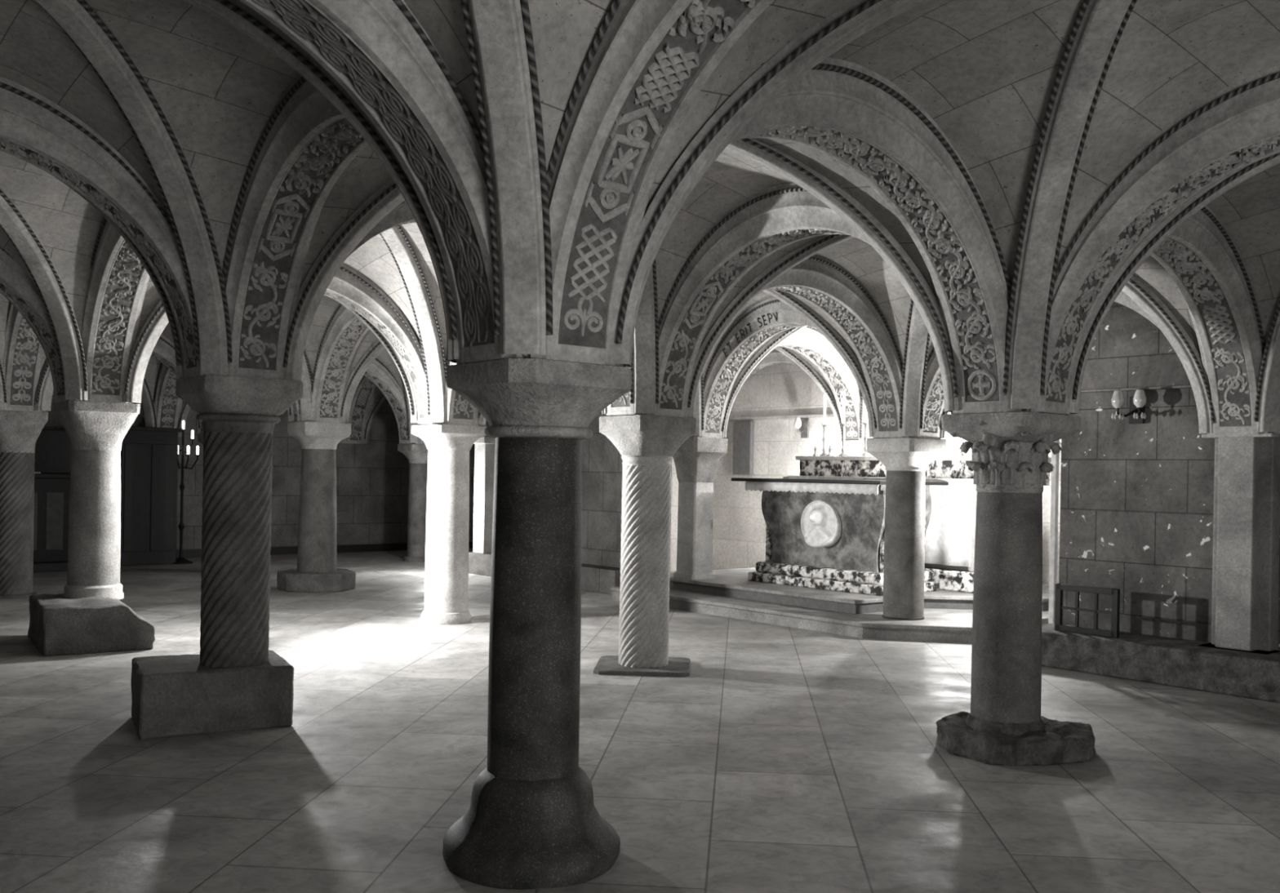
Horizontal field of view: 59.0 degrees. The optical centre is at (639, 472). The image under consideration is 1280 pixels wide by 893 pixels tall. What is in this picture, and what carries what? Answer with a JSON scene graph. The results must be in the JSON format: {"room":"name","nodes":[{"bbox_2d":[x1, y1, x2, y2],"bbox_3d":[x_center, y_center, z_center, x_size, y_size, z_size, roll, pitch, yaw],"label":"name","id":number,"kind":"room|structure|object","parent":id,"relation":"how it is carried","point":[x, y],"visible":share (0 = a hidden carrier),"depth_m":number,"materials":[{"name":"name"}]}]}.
{"room":"church","nodes":[
{"label":"church","id":0,"kind":"room"},
{"bbox_2d":[41,392,486,549],"bbox_3d":[-8.753,-0.808,17.441,16.797,4.300,0.300,1,0,-40],"label":"wall","id":1,"kind":"structure","parent":0,"point":[372,477],"depth_m":20.21,"materials":[{"name":"stone"}]},
{"bbox_2d":[176,541,472,558],"bbox_3d":[-8.862,1.276,17.022,15.505,0.130,0.060,1,0,-40],"label":"baseboard","id":2,"kind":"structure","parent":1,"relation":"attached to","point":[402,546],"depth_m":20.05,"materials":[{"name":"grey stone"}]},
{"bbox_2d":[486,411,671,572],"bbox_3d":[-0.928,-0.667,15.393,0.350,4.300,3.748,1,0,-40],"label":"wall","id":3,"kind":"structure","parent":0,"point":[602,461],"depth_m":14.59,"materials":[{"name":"stone"}]},
{"bbox_2d":[472,436,495,553],"bbox_3d":[-2.219,0.470,16.490,0.420,1.980,0.420,1,0,-40],"label":"pilaster","id":4,"kind":"object","parent":3,"relation":"attached to","point":[485,446],"visible":0.51,"depth_m":16.34,"materials":[{"name":"stone"}]},
{"bbox_2d":[468,551,620,595],"bbox_3d":[-1.308,1.327,15.269,0.310,0.300,3.498,1,0,-40],"label":"baseboard","id":5,"kind":"structure","parent":3,"relation":"attached to","point":[594,578],"depth_m":14.23,"materials":[{"name":"stone"}]},
{"bbox_2d":[0,548,1279,892],"bbox_3d":[-4.026,1.428,11.000,36.000,0.001,30.000,1,0,0],"label":"floor","id":6,"kind":"structure","parent":0,"point":[786,759],"depth_m":5.69,"materials":[{"name":"grey tile"}]},
{"bbox_2d":[0,409,48,599],"bbox_3d":[-6.967,0.345,12.600,0.560,2.060,0.560,1,0,-40],"label":"stone column","id":7,"kind":"structure","parent":6,"relation":"on","point":[20,430],"depth_m":12.44,"materials":[{"name":"grey stone"}]},
{"bbox_2d":[33,430,71,572],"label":"door","id":8,"kind":"structure","parent":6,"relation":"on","point":[52,457],"depth_m":15.83,"materials":[{"name":"brown wood"}]},
{"bbox_2d":[27,400,155,656],"bbox_3d":[-4.563,0.413,9.418,0.831,2.011,1.143,1,0,-34],"label":"stone column","id":9,"kind":"structure","parent":6,"relation":"on","point":[89,617],"depth_m":9.48,"materials":[{"name":"stone"}]},
{"bbox_2d":[120,426,182,565],"bbox_3d":[-7.447,0.341,17.010,0.900,2.050,0.600,1,0,-40],"label":"door","id":10,"kind":"structure","parent":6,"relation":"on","point":[148,455],"depth_m":16.81,"materials":[{"name":"brown wood"}]},
{"bbox_2d":[173,420,199,564],"bbox_3d":[-6.942,0.288,17.214,0.377,2.175,0.347,1,0,0],"label":"candelabrum","id":11,"kind":"object","parent":6,"relation":"on","point":[180,560],"visible":1,"depth_m":17.20,"materials":[{"name":"black metal"}]},
{"bbox_2d":[196,434,204,444],"bbox_3d":[-5.926,0.428,16.043,0.570,1.930,0.570,1,0,-40],"label":"stone column","id":12,"kind":"structure","parent":6,"relation":"on","point":[200,437],"depth_m":15.96,"materials":[{"name":"grey stone"}]},
{"bbox_2d":[131,374,302,739],"bbox_3d":[-2.465,0.456,6.607,0.856,2.000,0.711,1,0,-28],"label":"stone column","id":13,"kind":"structure","parent":6,"relation":"on","point":[234,683],"depth_m":6.46,"materials":[{"name":"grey stone"}]},
{"bbox_2d":[222,75,464,379],"bbox_3d":[-1.353,-1.228,5.505,0.456,1.593,2.578,1,0,-41],"label":"arch","id":14,"kind":"object","parent":13,"relation":"on","point":[306,144],"visible":0.36,"depth_m":6.14,"materials":[{"name":"stone"}]},
{"bbox_2d":[276,421,355,592],"bbox_3d":[-3.968,0.404,13.950,0.882,2.050,0.876,1,0,12],"label":"stone column","id":15,"kind":"structure","parent":6,"relation":"on","point":[316,571],"depth_m":13.75,"materials":[{"name":"grey stone"}]},
{"bbox_2d":[397,444,427,562],"bbox_3d":[-3.609,0.485,18.450,0.550,1.900,0.550,1,0,-40],"label":"stone column","id":16,"kind":"structure","parent":6,"relation":"on","point":[416,455],"depth_m":18.30,"materials":[{"name":"grey stone"}]},
{"bbox_2d":[411,424,486,624],"bbox_3d":[-1.899,0.501,11.175,0.574,1.930,0.574,1,0,-40],"label":"stone column","id":17,"kind":"structure","parent":6,"relation":"on","point":[448,446],"depth_m":10.99,"materials":[{"name":"stone"}]},
{"bbox_2d":[132,263,435,425],"bbox_3d":[-3.247,-1.286,10.425,2.713,1.585,0.456,1,0,-29],"label":"arch","id":18,"kind":"object","parent":17,"relation":"on","point":[348,286],"visible":0.38,"depth_m":10.72,"materials":[{"name":"stone"}]},
{"bbox_2d":[311,302,417,423],"bbox_3d":[-2.902,-1.292,12.562,0.456,1.602,2.990,1,0,-37],"label":"arch","id":19,"kind":"object","parent":17,"relation":"on","point":[344,332],"visible":0.35,"depth_m":13.48,"materials":[{"name":"stone"}]},
{"bbox_2d":[442,358,631,889],"bbox_3d":[-0.405,0.543,4.379,0.675,1.900,0.686,1,0,38],"label":"stone column","id":20,"kind":"structure","parent":6,"relation":"on","point":[532,820],"depth_m":4.21,"materials":[{"name":"stone"}]},
{"bbox_2d":[593,414,696,676],"bbox_3d":[0.043,0.536,8.730,0.751,1.930,0.751,1,0,5],"label":"stone column","id":21,"kind":"structure","parent":6,"relation":"on","point":[647,445],"depth_m":8.56,"materials":[{"name":"stone"}]},
{"bbox_2d":[347,200,644,416],"bbox_3d":[-1.129,-1.245,7.680,2.759,1.580,0.456,1,0,-41],"label":"arch","id":22,"kind":"object","parent":21,"relation":"on","point":[402,214],"visible":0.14,"depth_m":7.13,"materials":[{"name":"stone"}]},
{"bbox_2d":[610,567,1048,642],"bbox_3d":[2.567,1.406,12.878,3.844,0.280,4.515,1,0,-40],"label":"steps","id":23,"kind":"structure","parent":6,"relation":"on","point":[948,615],"depth_m":11.61,"materials":[{"name":"stone"}]},
{"bbox_2d":[672,436,728,579],"bbox_3d":[0.653,0.412,13.290,0.550,1.640,0.550,1,0,-40],"label":"stone column","id":24,"kind":"structure","parent":23,"relation":"on","point":[696,460],"depth_m":13.15,"materials":[{"name":"stone"}]},
{"bbox_2d":[731,477,948,595],"bbox_3d":[2.189,0.668,12.704,1.179,1.182,2.156,1,0,-40],"label":"altar","id":25,"kind":"object","parent":23,"relation":"on","point":[829,541],"visible":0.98,"depth_m":12.31,"materials":[{"name":"stone"}]},
{"bbox_2d":[745,481,879,495],"bbox_3d":[1.902,0.164,12.377,0.211,0.115,1.906,1,0,-40],"label":"altar cloth","id":26,"kind":"object","parent":25,"relation":"on","point":[839,488],"visible":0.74,"depth_m":12.24,"materials":[{"name":"white fabric"}]},
{"bbox_2d":[866,437,946,620],"bbox_3d":[2.560,0.537,10.950,0.570,1.729,0.570,1,0,-40],"label":"stone column","id":27,"kind":"structure","parent":23,"relation":"on","point":[905,460],"depth_m":10.78,"materials":[{"name":"stone"}]},
{"bbox_2d":[695,297,882,438],"bbox_3d":[1.635,-1.133,12.120,0.456,1.570,2.609,1,0,-39],"label":"arch","id":28,"kind":"object","parent":27,"relation":"on","point":[769,317],"visible":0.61,"depth_m":12.66,"materials":[{"name":"stone"}]},
{"bbox_2d":[762,254,910,438],"bbox_3d":[1.332,-1.141,9.840,2.898,1.574,0.456,1,0,-41],"label":"arch","id":29,"kind":"object","parent":27,"relation":"on","point":[818,280],"visible":0.57,"depth_m":10.33,"materials":[{"name":"stone"}]},
{"bbox_2d":[782,456,1051,593],"bbox_3d":[3.185,0.542,13.391,1.098,1.470,3.124,1,0,-40],"label":"flowers","id":30,"kind":"object","parent":23,"relation":"on","point":[951,578],"visible":0.23,"depth_m":12.71,"materials":[{"name":"plant"}]},
{"bbox_2d":[818,423,827,456],"bbox_3d":[2.361,-0.418,14.499,0.130,0.420,0.130,1,0,0],"label":"candlestick","id":31,"kind":"object","parent":30,"relation":"on","point":[824,454],"visible":0.91,"depth_m":14.48,"materials":[{"name":"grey metal"}]},
{"bbox_2d":[823,393,826,423],"bbox_3d":[2.369,-0.824,14.499,0.032,0.392,0.032,1,0,0],"label":"candle","id":32,"kind":"object","parent":31,"relation":"on","point":[824,395],"visible":1,"depth_m":14.49,"materials":[{"name":"white wax"}]},
{"bbox_2d":[826,444,833,456],"bbox_3d":[2.381,-0.292,14.171,0.078,0.170,0.078,1,0,0],"label":"candlestick","id":33,"kind":"object","parent":30,"relation":"on","point":[829,454],"visible":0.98,"depth_m":14.16,"materials":[{"name":"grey metal"}]},
{"bbox_2d":[837,422,848,456],"bbox_3d":[2.562,-0.414,14.259,0.130,0.420,0.130,1,0,0],"label":"candlestick","id":34,"kind":"object","parent":30,"relation":"on","point":[842,454],"visible":0.95,"depth_m":14.24,"materials":[{"name":"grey metal"}]},
{"bbox_2d":[842,391,845,422],"bbox_3d":[2.569,-0.830,14.259,0.032,0.412,0.032,1,0,0],"label":"candle","id":35,"kind":"object","parent":34,"relation":"on","point":[844,393],"visible":1,"depth_m":14.25,"materials":[{"name":"white wax"}]},
{"bbox_2d":[860,422,871,456],"bbox_3d":[2.792,-0.410,13.984,0.130,0.420,0.130,1,0,0],"label":"candlestick","id":36,"kind":"object","parent":30,"relation":"on","point":[865,454],"visible":0.8,"depth_m":13.97,"materials":[{"name":"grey metal"}]},
{"bbox_2d":[787,475,973,567],"bbox_3d":[2.790,0.520,13.163,0.350,0.940,2.655,1,0,-40],"label":"altar cloth","id":37,"kind":"object","parent":30,"relation":"on","point":[948,538],"visible":0.37,"depth_m":12.26,"materials":[{"name":"white fabric"}]},
{"bbox_2d":[795,456,1051,462],"bbox_3d":[3.296,-0.166,13.462,0.856,0.050,3.108,1,0,-40],"label":"shelf","id":38,"kind":"object","parent":30,"relation":"attached to","point":[802,459],"depth_m":13.64,"materials":[{"name":"stone"}]},
{"bbox_2d":[800,460,1049,480],"bbox_3d":[3.290,-0.036,13.479,0.775,0.210,3.014,1,0,-40],"label":"shelf","id":39,"kind":"object","parent":30,"relation":"attached to","point":[876,468],"depth_m":13.54,"materials":[{"name":"stone"}]},
{"bbox_2d":[936,411,1093,766],"bbox_3d":[2.103,0.614,6.280,0.855,1.864,0.741,1,0,0],"label":"stone column","id":40,"kind":"structure","parent":6,"relation":"on","point":[1005,724],"depth_m":6.12,"materials":[{"name":"grey stone"}]},
{"bbox_2d":[644,182,964,417],"bbox_3d":[1.073,-1.132,7.508,0.456,1.582,2.728,1,0,-39],"label":"arch","id":41,"kind":"object","parent":40,"relation":"on","point":[772,219],"visible":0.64,"depth_m":7.96,"materials":[{"name":"stone"}]},
{"bbox_2d":[621,57,1021,413],"bbox_3d":[0.850,-1.128,5.332,2.678,1.569,0.456,1,0,-38],"label":"arch","id":42,"kind":"object","parent":40,"relation":"on","point":[846,112],"visible":0.59,"depth_m":5.66,"materials":[{"name":"stone"}]},
{"bbox_2d":[1026,65,1279,415],"bbox_3d":[3.090,-1.096,5.168,0.456,1.582,2.612,1,0,-42],"label":"arch","id":43,"kind":"object","parent":40,"relation":"on","point":[1237,127],"visible":0.99,"depth_m":5.61,"materials":[{"name":"stone"}]},
{"bbox_2d":[1041,622,1279,702],"bbox_3d":[4.701,1.445,7.836,0.598,0.280,4.373,1,0,-40],"label":"stone bench","id":44,"kind":"object","parent":6,"relation":"on","point":[1157,660],"visible":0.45,"depth_m":8.39,"materials":[{"name":"grey stone"}]},
{"bbox_2d":[1054,583,1119,637],"bbox_3d":[3.566,1.094,9.040,0.040,0.380,0.530,1,0,-40],"label":"grate","id":45,"kind":"object","parent":44,"relation":"on","point":[1115,593],"visible":1,"depth_m":9.01,"materials":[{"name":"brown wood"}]},
{"bbox_2d":[0,0,1279,445],"bbox_3d":[-2.012,-1.287,8.868,16.151,1.790,21.495,1,0,-40],"label":"ceiling","id":46,"kind":"structure","parent":0,"point":[984,72],"depth_m":5.47,"materials":[{"name":"stone"}]},
{"bbox_2d":[0,360,6,409],"bbox_3d":[-6.846,-1.428,9.821,0.270,1.716,4.814,1,0,-1],"label":"rib","id":47,"kind":"object","parent":46,"relation":"attached to","point":[2,385],"visible":1,"depth_m":12.15,"materials":[{"name":"stone"}]},
{"bbox_2d":[4,303,45,411],"bbox_3d":[-5.781,-1.403,11.137,0.456,1.572,3.218,1,0,-38],"label":"arch","id":48,"kind":"object","parent":46,"relation":"attached to","point":[25,357],"visible":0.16,"depth_m":12.24,"materials":[{"name":"stone"}]},
{"bbox_2d":[0,246,76,403],"bbox_3d":[-5.740,-1.331,8.392,0.456,1.584,2.934,1,0,41],"label":"arch","id":49,"kind":"object","parent":46,"relation":"attached to","point":[15,285],"visible":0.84,"depth_m":9.19,"materials":[{"name":"stone"}]},
{"bbox_2d":[0,188,88,400],"bbox_3d":[-4.692,-1.381,7.150,0.280,1.701,4.365,1,0,3],"label":"rib","id":50,"kind":"object","parent":46,"relation":"attached to","point":[47,281],"visible":1,"depth_m":8.90,"materials":[{"name":"stone"}]},
{"bbox_2d":[0,76,199,377],"bbox_3d":[-3.593,-1.290,5.670,2.737,1.580,0.456,1,0,-37],"label":"arch","id":51,"kind":"object","parent":46,"relation":"attached to","point":[34,130],"visible":0.95,"depth_m":6.04,"materials":[{"name":"stone"}]},
{"bbox_2d":[76,217,149,403],"bbox_3d":[-3.479,-1.341,8.152,0.456,1.554,3.292,1,0,-37],"label":"arch","id":52,"kind":"object","parent":46,"relation":"attached to","point":[117,286],"visible":0.27,"depth_m":9.18,"materials":[{"name":"stone"}]},
{"bbox_2d":[53,176,183,378],"bbox_3d":[-4.605,-1.380,6.967,4.000,1.701,0.327,1,0,6],"label":"rib","id":53,"kind":"object","parent":46,"relation":"attached to","point":[179,359],"visible":0.29,"depth_m":6.65,"materials":[{"name":"stone"}]},
{"bbox_2d":[35,0,232,375],"bbox_3d":[-2.599,-1.327,4.481,0.225,1.680,3.830,1,0,7],"label":"rib","id":54,"kind":"object","parent":46,"relation":"attached to","point":[162,151],"visible":1,"depth_m":5.82,"materials":[{"name":"stone"}]},
{"bbox_2d":[135,403,145,426],"bbox_3d":[-8.895,-1.365,17.119,2.790,1.550,0.456,1,0,-40],"label":"arch","id":55,"kind":"object","parent":46,"relation":"attached to","point":[140,411],"visible":0.12,"depth_m":17.88,"materials":[{"name":"stone"}]},
{"bbox_2d":[141,376,156,426],"bbox_3d":[-8.014,-1.420,16.064,0.214,1.669,3.736,1,0,10],"label":"rib","id":56,"kind":"object","parent":46,"relation":"attached to","point":[147,402],"visible":0.14,"depth_m":17.74,"materials":[{"name":"stone"}]},
{"bbox_2d":[153,362,182,437],"bbox_3d":[-6.774,-1.327,17.098,0.456,1.550,2.375,1,0,-40],"label":"arch","id":57,"kind":"object","parent":46,"relation":"attached to","point":[167,406],"visible":0.17,"depth_m":17.82,"materials":[{"name":"stone"}]},
{"bbox_2d":[42,400,301,422],"bbox_3d":[-5.435,-1.426,13.275,2.841,1.554,0.456,1,0,-24],"label":"arch","id":58,"kind":"object","parent":46,"relation":"attached to","point":[297,417],"visible":0.03,"depth_m":13.69,"materials":[{"name":"stone"}]},
{"bbox_2d":[151,333,203,434],"bbox_3d":[-7.135,-1.334,15.008,2.790,1.550,0.456,1,0,-40],"label":"arch","id":59,"kind":"object","parent":46,"relation":"attached to","point":[163,351],"visible":0.13,"depth_m":15.38,"materials":[{"name":"stone"}]},
{"bbox_2d":[195,412,199,433],"bbox_3d":[-8.014,-1.420,16.064,3.737,1.669,0.214,1,0,1],"label":"rib","id":60,"kind":"object","parent":46,"relation":"attached to","point":[198,423],"visible":0.07,"depth_m":15.98,"materials":[{"name":"stone"}]},
{"bbox_2d":[34,300,417,423],"bbox_3d":[-4.387,-1.403,11.871,4.620,1.738,0.229,1,0,16],"label":"rib","id":61,"kind":"object","parent":46,"relation":"attached to","point":[44,393],"visible":0.22,"depth_m":11.33,"materials":[{"name":"stone"}]},
{"bbox_2d":[177,402,401,443],"bbox_3d":[-5.602,-1.360,18.247,3.604,1.687,0.279,1,0,-4],"label":"rib","id":62,"kind":"object","parent":46,"relation":"attached to","point":[185,408],"visible":0.17,"depth_m":18.08,"materials":[{"name":"stone"}]},
{"bbox_2d":[287,404,293,422],"bbox_3d":[-6.188,-1.423,14.070,3.906,1.722,0.358,1,0,0],"label":"rib","id":63,"kind":"object","parent":46,"relation":"attached to","point":[291,410],"visible":0.05,"depth_m":13.92,"materials":[{"name":"stone"}]},
{"bbox_2d":[298,350,313,421],"bbox_3d":[-4.319,-1.434,11.826,0.262,1.673,3.813,1,0,9],"label":"rib","id":64,"kind":"object","parent":46,"relation":"attached to","point":[305,402],"visible":0.16,"depth_m":13.57,"materials":[{"name":"stone"}]},
{"bbox_2d":[182,0,470,363],"bbox_3d":[-2.610,-1.317,4.522,3.954,1.700,0.241,1,0,4],"label":"rib","id":65,"kind":"object","parent":46,"relation":"attached to","point":[234,13],"visible":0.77,"depth_m":4.33,"materials":[{"name":"stone"}]},
{"bbox_2d":[342,375,376,444],"bbox_3d":[-4.376,-1.262,19.336,0.456,1.563,2.061,1,0,-42],"label":"arch","id":66,"kind":"object","parent":46,"relation":"attached to","point":[362,399],"visible":0.27,"depth_m":19.96,"materials":[{"name":"stone"}]},
{"bbox_2d":[339,339,385,422],"bbox_3d":[-1.633,-1.315,13.565,4.103,1.704,0.279,1,0,8],"label":"rib","id":67,"kind":"object","parent":46,"relation":"attached to","point":[377,348],"visible":0.22,"depth_m":13.78,"materials":[{"name":"stone"}]},
{"bbox_2d":[121,300,607,414],"bbox_3d":[-2.262,-1.338,9.117,4.215,1.701,0.310,1,0,11],"label":"rib","id":68,"kind":"object","parent":46,"relation":"attached to","point":[154,326],"visible":0.17,"depth_m":9.48,"materials":[{"name":"stone"}]},
{"bbox_2d":[363,393,386,443],"bbox_3d":[-3.063,-1.326,20.245,3.738,1.663,0.296,1,0,0],"label":"rib","id":69,"kind":"object","parent":46,"relation":"attached to","point":[381,398],"visible":0.18,"depth_m":20.17,"materials":[{"name":"stone"}]},
{"bbox_2d":[239,0,522,364],"bbox_3d":[-1.613,-1.213,3.346,2.790,1.563,0.456,1,0,-40],"label":"arch","id":70,"kind":"object","parent":46,"relation":"attached to","point":[378,51],"visible":0.96,"depth_m":3.93,"materials":[{"name":"stone"}]},
{"bbox_2d":[363,358,414,444],"bbox_3d":[-4.736,-1.269,17.246,0.456,1.563,2.886,1,0,44],"label":"arch","id":71,"kind":"object","parent":46,"relation":"attached to","point":[377,372],"visible":0.29,"depth_m":17.96,"materials":[{"name":"stone"}]},
{"bbox_2d":[400,373,420,443],"bbox_3d":[-3.721,-1.342,16.157,0.267,1.717,3.972,1,0,5],"label":"rib","id":72,"kind":"object","parent":46,"relation":"attached to","point":[412,438],"visible":0.08,"depth_m":18.01,"materials":[{"name":"stone"}]},
{"bbox_2d":[379,225,446,422],"bbox_3d":[-2.160,-1.336,8.945,0.290,1.701,4.018,1,0,6],"label":"rib","id":73,"kind":"object","parent":46,"relation":"attached to","point":[406,262],"visible":0.41,"depth_m":10.47,"materials":[{"name":"stone"}]},
{"bbox_2d":[460,0,552,355],"bbox_3d":[-0.611,-1.270,2.147,0.214,1.687,3.953,1,0,6],"label":"rib","id":74,"kind":"object","parent":46,"relation":"attached to","point":[500,37],"visible":1,"depth_m":3.86,"materials":[{"name":"stone"}]},
{"bbox_2d":[440,359,613,426],"bbox_3d":[-0.897,-1.221,9.953,0.456,1.550,2.697,1,0,-38],"label":"arch","id":75,"kind":"object","parent":46,"relation":"attached to","point":[458,411],"visible":0.07,"depth_m":10.91,"materials":[{"name":"stone"}]},
{"bbox_2d":[283,137,958,412],"bbox_3d":[-0.130,-1.241,6.488,3.890,1.727,0.250,1,0,4],"label":"rib","id":76,"kind":"object","parent":46,"relation":"attached to","point":[388,197],"visible":0.6,"depth_m":6.37,"materials":[{"name":"stone"}]},
{"bbox_2d":[630,258,658,413],"bbox_3d":[-0.141,-1.261,6.542,0.226,1.686,3.850,1,0,6],"label":"rib","id":77,"kind":"object","parent":46,"relation":"attached to","point":[644,392],"visible":0.17,"depth_m":8.29,"materials":[{"name":"stone"}]},
{"bbox_2d":[526,0,773,366],"bbox_3d":[0.628,-1.172,3.181,0.456,1.563,2.698,1,0,-40],"label":"arch","id":78,"kind":"object","parent":46,"relation":"attached to","point":[647,62],"visible":0.94,"depth_m":3.94,"materials":[{"name":"stone"}]},
{"bbox_2d":[477,289,876,436],"bbox_3d":[0.364,-1.236,11.046,3.929,1.702,0.233,1,0,3],"label":"rib","id":79,"kind":"object","parent":46,"relation":"attached to","point":[821,325],"visible":0.3,"depth_m":10.90,"materials":[{"name":"stone"}]},
{"bbox_2d":[691,373,703,436],"bbox_3d":[0.372,-1.255,11.017,0.223,1.664,4.045,1,0,8],"label":"rib","id":80,"kind":"object","parent":46,"relation":"attached to","point":[699,406],"visible":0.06,"depth_m":12.90,"materials":[{"name":"stone"}]},
{"bbox_2d":[722,325,807,438],"bbox_3d":[2.871,-1.210,13.146,3.872,1.664,0.224,1,0,4],"label":"rib","id":81,"kind":"object","parent":46,"relation":"attached to","point":[775,341],"visible":0.35,"depth_m":13.17,"materials":[{"name":"stone"}]},
{"bbox_2d":[613,0,928,367],"bbox_3d":[1.866,-1.214,4.189,3.954,1.673,0.245,1,0,4],"label":"rib","id":82,"kind":"object","parent":46,"relation":"attached to","point":[857,18],"visible":0.99,"depth_m":4.24,"materials":[{"name":"stone"}]},
{"bbox_2d":[723,325,865,444],"bbox_3d":[1.875,-1.164,14.336,2.742,1.554,0.456,1,0,-41],"label":"arch","id":83,"kind":"object","parent":46,"relation":"attached to","point":[809,342],"visible":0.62,"depth_m":14.85,"materials":[{"name":"stone"}]},
{"bbox_2d":[745,348,849,445],"bbox_3d":[2.068,-1.168,16.582,0.456,1.550,2.698,1,0,-40],"label":"arch","id":84,"kind":"object","parent":46,"relation":"attached to","point":[775,357],"visible":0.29,"depth_m":16.49,"materials":[{"name":"stone"}]},
{"bbox_2d":[774,346,842,444],"bbox_3d":[0.835,-1.259,15.544,3.954,1.667,0.217,1,0,4],"label":"rib","id":85,"kind":"object","parent":46,"relation":"attached to","point":[787,352],"visible":0.28,"depth_m":15.35,"materials":[{"name":"stone"}]},
{"bbox_2d":[859,394,872,444],"bbox_3d":[2.844,-1.192,13.162,0.234,1.702,3.923,1,0,6],"label":"rib","id":86,"kind":"object","parent":46,"relation":"attached to","point":[862,428],"visible":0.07,"depth_m":15.02,"materials":[{"name":"stone"}]},
{"bbox_2d":[899,297,929,436],"bbox_3d":[2.333,-1.174,8.617,0.216,1.688,4.126,1,0,6],"label":"rib","id":87,"kind":"object","parent":46,"relation":"attached to","point":[917,336],"visible":0.23,"depth_m":10.44,"materials":[{"name":"stone"}]},
{"bbox_2d":[939,407,947,438],"bbox_3d":[4.831,-1.147,10.758,3.954,1.690,0.225,1,0,5],"label":"rib","id":88,"kind":"object","parent":46,"relation":"attached to","point":[942,431],"visible":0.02,"depth_m":10.84,"materials":[{"name":"stone"}]},
{"bbox_2d":[686,234,1214,434],"bbox_3d":[2.335,-1.174,8.612,3.984,1.688,0.217,1,0,3],"label":"rib","id":89,"kind":"object","parent":46,"relation":"attached to","point":[1171,327],"visible":0.65,"depth_m":8.56,"materials":[{"name":"stone"}]},
{"bbox_2d":[911,290,1157,439],"bbox_3d":[3.592,-1.075,9.720,0.456,1.556,2.741,1,0,-39],"label":"arch","id":90,"kind":"object","parent":46,"relation":"attached to","point":[933,403],"visible":0.22,"depth_m":10.62,"materials":[{"name":"stone"}]},
{"bbox_2d":[1002,0,1137,408],"bbox_3d":[1.855,-1.196,4.144,0.218,1.710,3.809,1,0,6],"label":"rib","id":91,"kind":"object","parent":46,"relation":"attached to","point":[1098,28],"visible":1,"depth_m":5.48,"materials":[{"name":"stone"}]},
{"bbox_2d":[1061,205,1267,435],"bbox_3d":[3.333,-1.072,7.388,2.894,1.552,0.456,1,0,-41],"label":"arch","id":92,"kind":"object","parent":46,"relation":"attached to","point":[1201,257],"visible":0.4,"depth_m":8.02,"materials":[{"name":"stone"}]},
{"bbox_2d":[1069,152,1279,414],"bbox_3d":[4.335,-1.145,6.223,3.976,1.702,0.240,1,0,2],"label":"rib","id":93,"kind":"object","parent":46,"relation":"attached to","point":[1188,210],"visible":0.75,"depth_m":6.20,"materials":[{"name":"stone"}]},
{"bbox_2d":[1253,299,1279,431],"bbox_3d":[4.348,-1.147,6.261,0.219,1.698,3.930,1,0,6],"label":"rib","id":94,"kind":"object","parent":46,"relation":"attached to","point":[1267,411],"visible":1,"depth_m":8.09,"materials":[{"name":"stone"}]},
{"bbox_2d":[670,457,678,571],"bbox_3d":[-0.080,-0.652,17.027,2.713,4.300,0.300,1,0,-40],"label":"wall","id":95,"kind":"structure","parent":0,"point":[674,493],"depth_m":17.36,"materials":[{"name":"stone"}]},
{"bbox_2d":[712,362,1061,584],"bbox_3d":[4.574,-0.568,13.800,0.300,4.300,11.245,1,0,-40],"label":"wall","id":96,"kind":"structure","parent":0,"point":[739,523],"depth_m":16.79,"materials":[{"name":"stone"}]},
{"bbox_2d":[732,421,754,475],"bbox_3d":[1.561,-0.372,17.107,0.078,0.800,0.375,1,0,-40],"label":"stone slab","id":97,"kind":"object","parent":96,"relation":"attached to","point":[743,432],"visible":1,"depth_m":17.05,"materials":[{"name":"stone"}]},
{"bbox_2d":[794,417,808,438],"bbox_3d":[2.277,-0.641,16.073,0.220,0.286,0.132,1,0,-40],"label":"wall lamp","id":98,"kind":"object","parent":96,"relation":"attached to","point":[804,425],"visible":1,"depth_m":16.09,"materials":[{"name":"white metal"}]},
{"bbox_2d":[728,412,951,420],"bbox_3d":[4.247,-0.774,13.910,0.030,0.040,9.964,1,0,-40],"label":"trim","id":99,"kind":"structure","parent":96,"relation":"attached to","point":[822,415],"depth_m":16.50,"materials":[{"name":"stone"}]},
{"bbox_2d":[1058,302,1279,650],"bbox_3d":[6.329,-0.536,6.692,0.350,4.300,8.074,1,0,-40],"label":"wall","id":100,"kind":"structure","parent":0,"point":[1136,516],"depth_m":9.15,"materials":[{"name":"stone"}]},
{"bbox_2d":[1048,440,1059,623],"bbox_3d":[3.598,0.265,9.826,0.050,2.300,0.050,1,0,-40],"label":"pilaster","id":101,"kind":"object","parent":100,"relation":"attached to","point":[1055,458],"depth_m":9.81,"materials":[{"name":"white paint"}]},
{"bbox_2d":[1111,389,1146,423],"bbox_3d":[3.949,-0.529,9.090,0.200,0.260,0.280,1,0,-40],"label":"wall lamp","id":102,"kind":"object","parent":100,"relation":"attached to","point":[1136,414],"visible":1,"depth_m":9.10,"materials":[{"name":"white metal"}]},
{"bbox_2d":[1080,385,1191,393],"bbox_3d":[4.062,-0.677,9.111,0.030,0.020,1.452,1,0,-40],"label":"trim","id":103,"kind":"structure","parent":100,"relation":"attached to","point":[1181,386],"depth_m":9.15,"materials":[{"name":"stone"}]},
{"bbox_2d":[1199,432,1279,654],"bbox_3d":[4.545,0.647,8.474,0.570,1.870,0.540,1,0,-40],"label":"pilaster","id":104,"kind":"object","parent":100,"relation":"attached to","point":[1246,517],"visible":0.83,"depth_m":8.30,"materials":[{"name":"stone"}]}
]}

